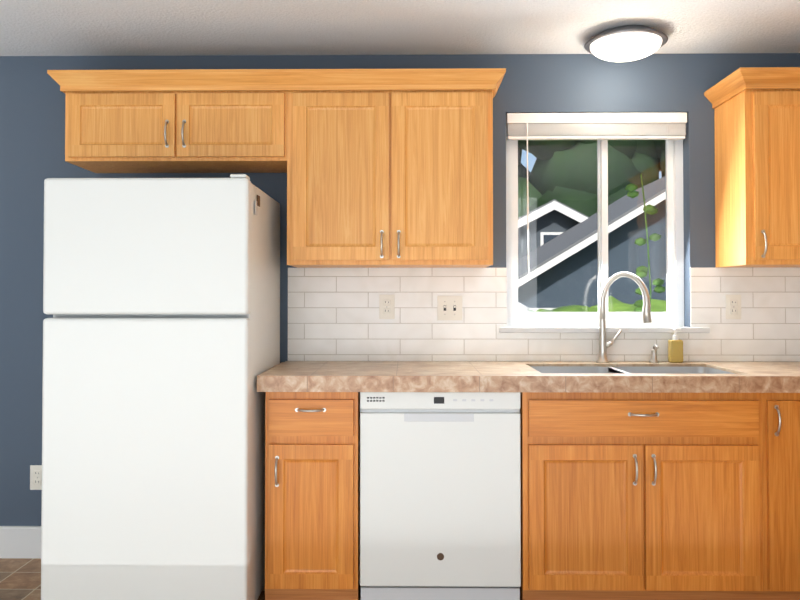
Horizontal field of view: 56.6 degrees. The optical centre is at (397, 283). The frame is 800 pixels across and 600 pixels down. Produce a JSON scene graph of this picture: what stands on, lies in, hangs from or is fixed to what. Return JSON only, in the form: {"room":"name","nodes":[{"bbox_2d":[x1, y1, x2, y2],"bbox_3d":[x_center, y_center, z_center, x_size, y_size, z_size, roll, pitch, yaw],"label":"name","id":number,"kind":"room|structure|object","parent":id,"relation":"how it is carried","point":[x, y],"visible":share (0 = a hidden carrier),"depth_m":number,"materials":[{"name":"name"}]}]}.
{"room":"kitchen","nodes":[
{"label":"kitchen","id":0,"kind":"room"},
{"bbox_2d":[0,558,360,599],"bbox_3d":[-1.209,1.296,0.898,7.140,0.100,5.500,0,-1,1],"label":"floor","id":1,"kind":"structure","parent":0,"point":[20,578],"depth_m":3.23,"materials":[{"name":"tile"}]},
{"bbox_2d":[41,174,279,599],"bbox_3d":[-0.924,0.442,3.087,0.762,1.682,0.726,0,-1,1],"label":"refrigerator","id":2,"kind":"object","parent":1,"relation":"on","point":[161,329],"visible":0.96,"depth_m":2.73,"materials":[{"name":"white metal"}]},
{"bbox_2d":[265,392,360,599],"bbox_3d":[-0.333,0.853,3.184,0.362,0.864,0.616,0,-1,1],"label":"base cabinet","id":3,"kind":"object","parent":1,"relation":"on","point":[312,439],"depth_m":2.88,"materials":[{"name":"brown wood"}]},
{"bbox_2d":[257,361,799,392],"bbox_3d":[0.848,0.391,3.164,2.773,0.062,0.645,0,-1,1],"label":"countertop","id":4,"kind":"structure","parent":3,"relation":"on","point":[481,376],"depth_m":2.85,"materials":[{"name":"laminate"}]},
{"bbox_2d":[596,272,651,362],"bbox_3d":[1.020,0.154,3.369,0.220,0.416,0.155,0,-1,1],"label":"faucet","id":5,"kind":"object","parent":4,"relation":"on","point":[604,345],"visible":1,"depth_m":3.40,"materials":[{"name":"silver metal"}]},
{"bbox_2d":[531,366,734,373],"bbox_3d":[0.980,0.470,3.147,0.811,0.198,0.416,0,-1,1],"label":"sink","id":6,"kind":"object","parent":4,"relation":"in","point":[610,369],"visible":0.06,"depth_m":3.35,"materials":[{"name":"silver metal"}]},
{"bbox_2d":[649,345,658,362],"bbox_3d":[1.175,0.321,3.397,0.042,0.084,0.072,0,-1,1],"label":"soap dispenser","id":7,"kind":"object","parent":4,"relation":"on","point":[653,355],"visible":1,"depth_m":3.40,"materials":[{"name":"silver metal"}]},
{"bbox_2d":[668,327,682,362],"bbox_3d":[1.275,0.282,3.408,0.060,0.162,0.062,0,-1,1],"label":"soap bottle","id":8,"kind":"object","parent":4,"relation":"on","point":[675,349],"visible":1,"depth_m":3.40,"materials":[{"name":"yellow plastic"}]},
{"bbox_2d":[360,392,520,599],"bbox_3d":[0.168,0.852,3.178,0.628,0.858,0.616,0,-1,1],"label":"dishwasher","id":9,"kind":"object","parent":1,"relation":"on","point":[440,495],"visible":0.94,"depth_m":2.88,"materials":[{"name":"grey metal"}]},
{"bbox_2d":[693,393,799,599],"bbox_3d":[1.514,0.853,3.163,0.240,0.864,0.616,0,-1,1],"label":"base cabinet","id":10,"kind":"object","parent":1,"relation":"on","point":[746,446],"depth_m":2.86,"materials":[{"name":"brown wood"}]},
{"bbox_2d":[765,361,799,368],"bbox_3d":[1.913,0.389,3.133,0.643,0.061,0.390,0,-1,1],"label":"countertop","id":11,"kind":"structure","parent":10,"relation":"on","point":[788,365],"depth_m":3.32,"materials":[{"name":"laminate"}]},
{"bbox_2d":[0,53,799,525],"bbox_3d":[-1.178,0.104,3.593,7.140,2.375,0.150,0,-1,1],"label":"wall","id":12,"kind":"structure","parent":0,"point":[32,127],"depth_m":3.52,"materials":[{"name":"blue paint"}]},
{"bbox_2d":[0,526,40,558],"bbox_3d":[-2.567,1.217,3.507,4.058,0.147,0.015,0,-1,1],"label":"baseboard","id":13,"kind":"structure","parent":12,"relation":"attached to","point":[20,541],"depth_m":3.49,"materials":[{"name":"white wood"}]},
{"bbox_2d":[30,465,41,489],"bbox_3d":[-1.698,0.915,3.505,0.072,0.115,0.010,0,-1,1],"label":"outlet","id":14,"kind":"object","parent":12,"relation":"attached to","point":[35,477],"visible":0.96,"depth_m":3.50,"materials":[{"name":"white plastic"}]},
{"bbox_2d":[59,69,290,172],"bbox_3d":[-0.957,-0.715,3.359,0.962,0.376,0.333,0,-1,1],"label":"upper cabinet","id":15,"kind":"object","parent":12,"relation":"attached to","point":[178,120],"depth_m":3.20,"materials":[{"name":"brown wood"}]},
{"bbox_2d":[283,68,498,267],"bbox_3d":[-0.033,-0.491,3.345,0.885,0.825,0.333,0,-1,1],"label":"upper cabinet","id":16,"kind":"object","parent":12,"relation":"attached to","point":[387,168],"depth_m":3.18,"materials":[{"name":"brown wood"}]},
{"bbox_2d":[506,125,683,325],"bbox_3d":[0.942,-0.301,3.605,0.859,1.013,0.060,0,-1,1],"label":"window","id":17,"kind":"structure","parent":12,"relation":"in","point":[673,315],"depth_m":3.59,"materials":[{"name":"white plastic"}]},
{"bbox_2d":[506,112,686,291],"bbox_3d":[0.941,-0.384,3.526,0.849,0.848,0.052,0,-1,1],"label":"window blind","id":18,"kind":"object","parent":17,"relation":"attached to","point":[667,126],"visible":0.88,"depth_m":3.52,"materials":[{"name":"white plastic"}]},
{"bbox_2d":[499,326,709,332],"bbox_3d":[0.962,0.218,3.511,0.975,0.025,0.111,0,-1,1],"label":"window sill","id":19,"kind":"structure","parent":12,"relation":"attached to","point":[563,329],"depth_m":3.46,"materials":[{"name":"white"}]},
{"bbox_2d":[704,67,799,266],"bbox_3d":[1.837,-0.491,3.299,0.797,0.825,0.381,0,-1,1],"label":"upper cabinet","id":20,"kind":"object","parent":12,"relation":"attached to","point":[757,160],"visible":1,"depth_m":3.17,"materials":[{"name":"brown wood"}]},
{"bbox_2d":[0,0,799,55],"bbox_3d":[-1.209,-1.178,0.940,7.140,0.100,5.500,0,-1,1],"label":"ceiling","id":21,"kind":"structure","parent":0,"point":[195,27],"depth_m":3.16,"materials":[{"name":"white paint"}]},
{"bbox_2d":[584,25,667,61],"bbox_3d":[0.998,-1.038,3.262,0.352,0.102,0.352,0,-1,1],"label":"ceiling light","id":22,"kind":"object","parent":21,"relation":"attached to","point":[626,43],"visible":1,"depth_m":3.17,"materials":[{"name":"white glass"}]},
{"label":"outside","id":23,"kind":"structure","parent":0,"visible":0},
{"bbox_3d":[5.353,2.844,33.502,70.000,0.100,59.800,0,-1,1],"label":"ground","id":24,"kind":"structure","parent":23,"visible":0},
{"bbox_2d":[518,199,588,258],"bbox_3d":[5.508,-0.081,29.659,6.200,5.620,7.580,0,-1,1],"label":"house","id":25,"kind":"structure","parent":24,"relation":"on","point":[564,227],"depth_m":26.48,"materials":[{"name":"grey"}]},
{"bbox_2d":[518,176,665,310],"bbox_3d":[8.214,-0.366,21.635,12.400,5.920,9.570,0,-1,1],"label":"house","id":26,"kind":"structure","parent":24,"relation":"on","point":[535,272],"depth_m":17.46,"materials":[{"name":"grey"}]},
{"bbox_2d":[518,140,665,217],"bbox_3d":[12.982,-5.829,45.476,40.733,17.645,11.825,0,-1,1],"label":"trees","id":27,"kind":"object","parent":24,"relation":"on","point":[566,165],"depth_m":42.09,"materials":[{"name":"green plant"}]},
{"bbox_2d":[518,295,678,326],"bbox_3d":[3.157,1.525,9.497,6.715,2.822,2.599,0,-1,1],"label":"hedge","id":28,"kind":"object","parent":24,"relation":"on","point":[612,302],"depth_m":9.50,"materials":[{"name":"green plant"}]},
{"bbox_2d":[625,174,665,326],"bbox_3d":[1.287,0.866,3.850,0.227,2.861,0.075,0,-1,1],"label":"plant","id":29,"kind":"object","parent":24,"relation":"on","point":[642,274],"depth_m":3.85,"materials":[{"name":"green plant"}]},
{"bbox_3d":[2.286,0.058,0.878,0.150,2.375,5.200,0,-1,1],"label":"wall","id":30,"kind":"structure","parent":0,"visible":0},
{"bbox_2d":[288,267,799,360],"bbox_3d":[0.861,0.144,3.489,2.760,0.438,0.008,0,-1,1],"label":"tile backsplash","id":31,"kind":"structure","parent":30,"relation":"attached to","point":[333,314],"depth_m":3.47,"materials":[{"name":"white tile"}]},
{"bbox_2d":[379,295,394,318],"bbox_3d":[-0.052,0.110,3.490,0.072,0.115,0.010,0,-1,1],"label":"outlet","id":32,"kind":"object","parent":31,"relation":"attached to","point":[386,306],"visible":1,"depth_m":3.49,"materials":[{"name":"white plastic"}]},
{"bbox_2d":[437,296,461,319],"bbox_3d":[0.243,0.115,3.483,0.118,0.115,0.016,0,-1,1],"label":"light switch","id":33,"kind":"object","parent":31,"relation":"attached to","point":[449,307],"visible":1,"depth_m":3.49,"materials":[{"name":"white plastic"}]},
{"bbox_2d":[726,295,740,318],"bbox_3d":[1.567,0.109,3.471,0.072,0.115,0.010,0,-1,1],"label":"outlet","id":34,"kind":"object","parent":31,"relation":"attached to","point":[733,306],"visible":1,"depth_m":3.47,"materials":[{"name":"white plastic"}]}
]}

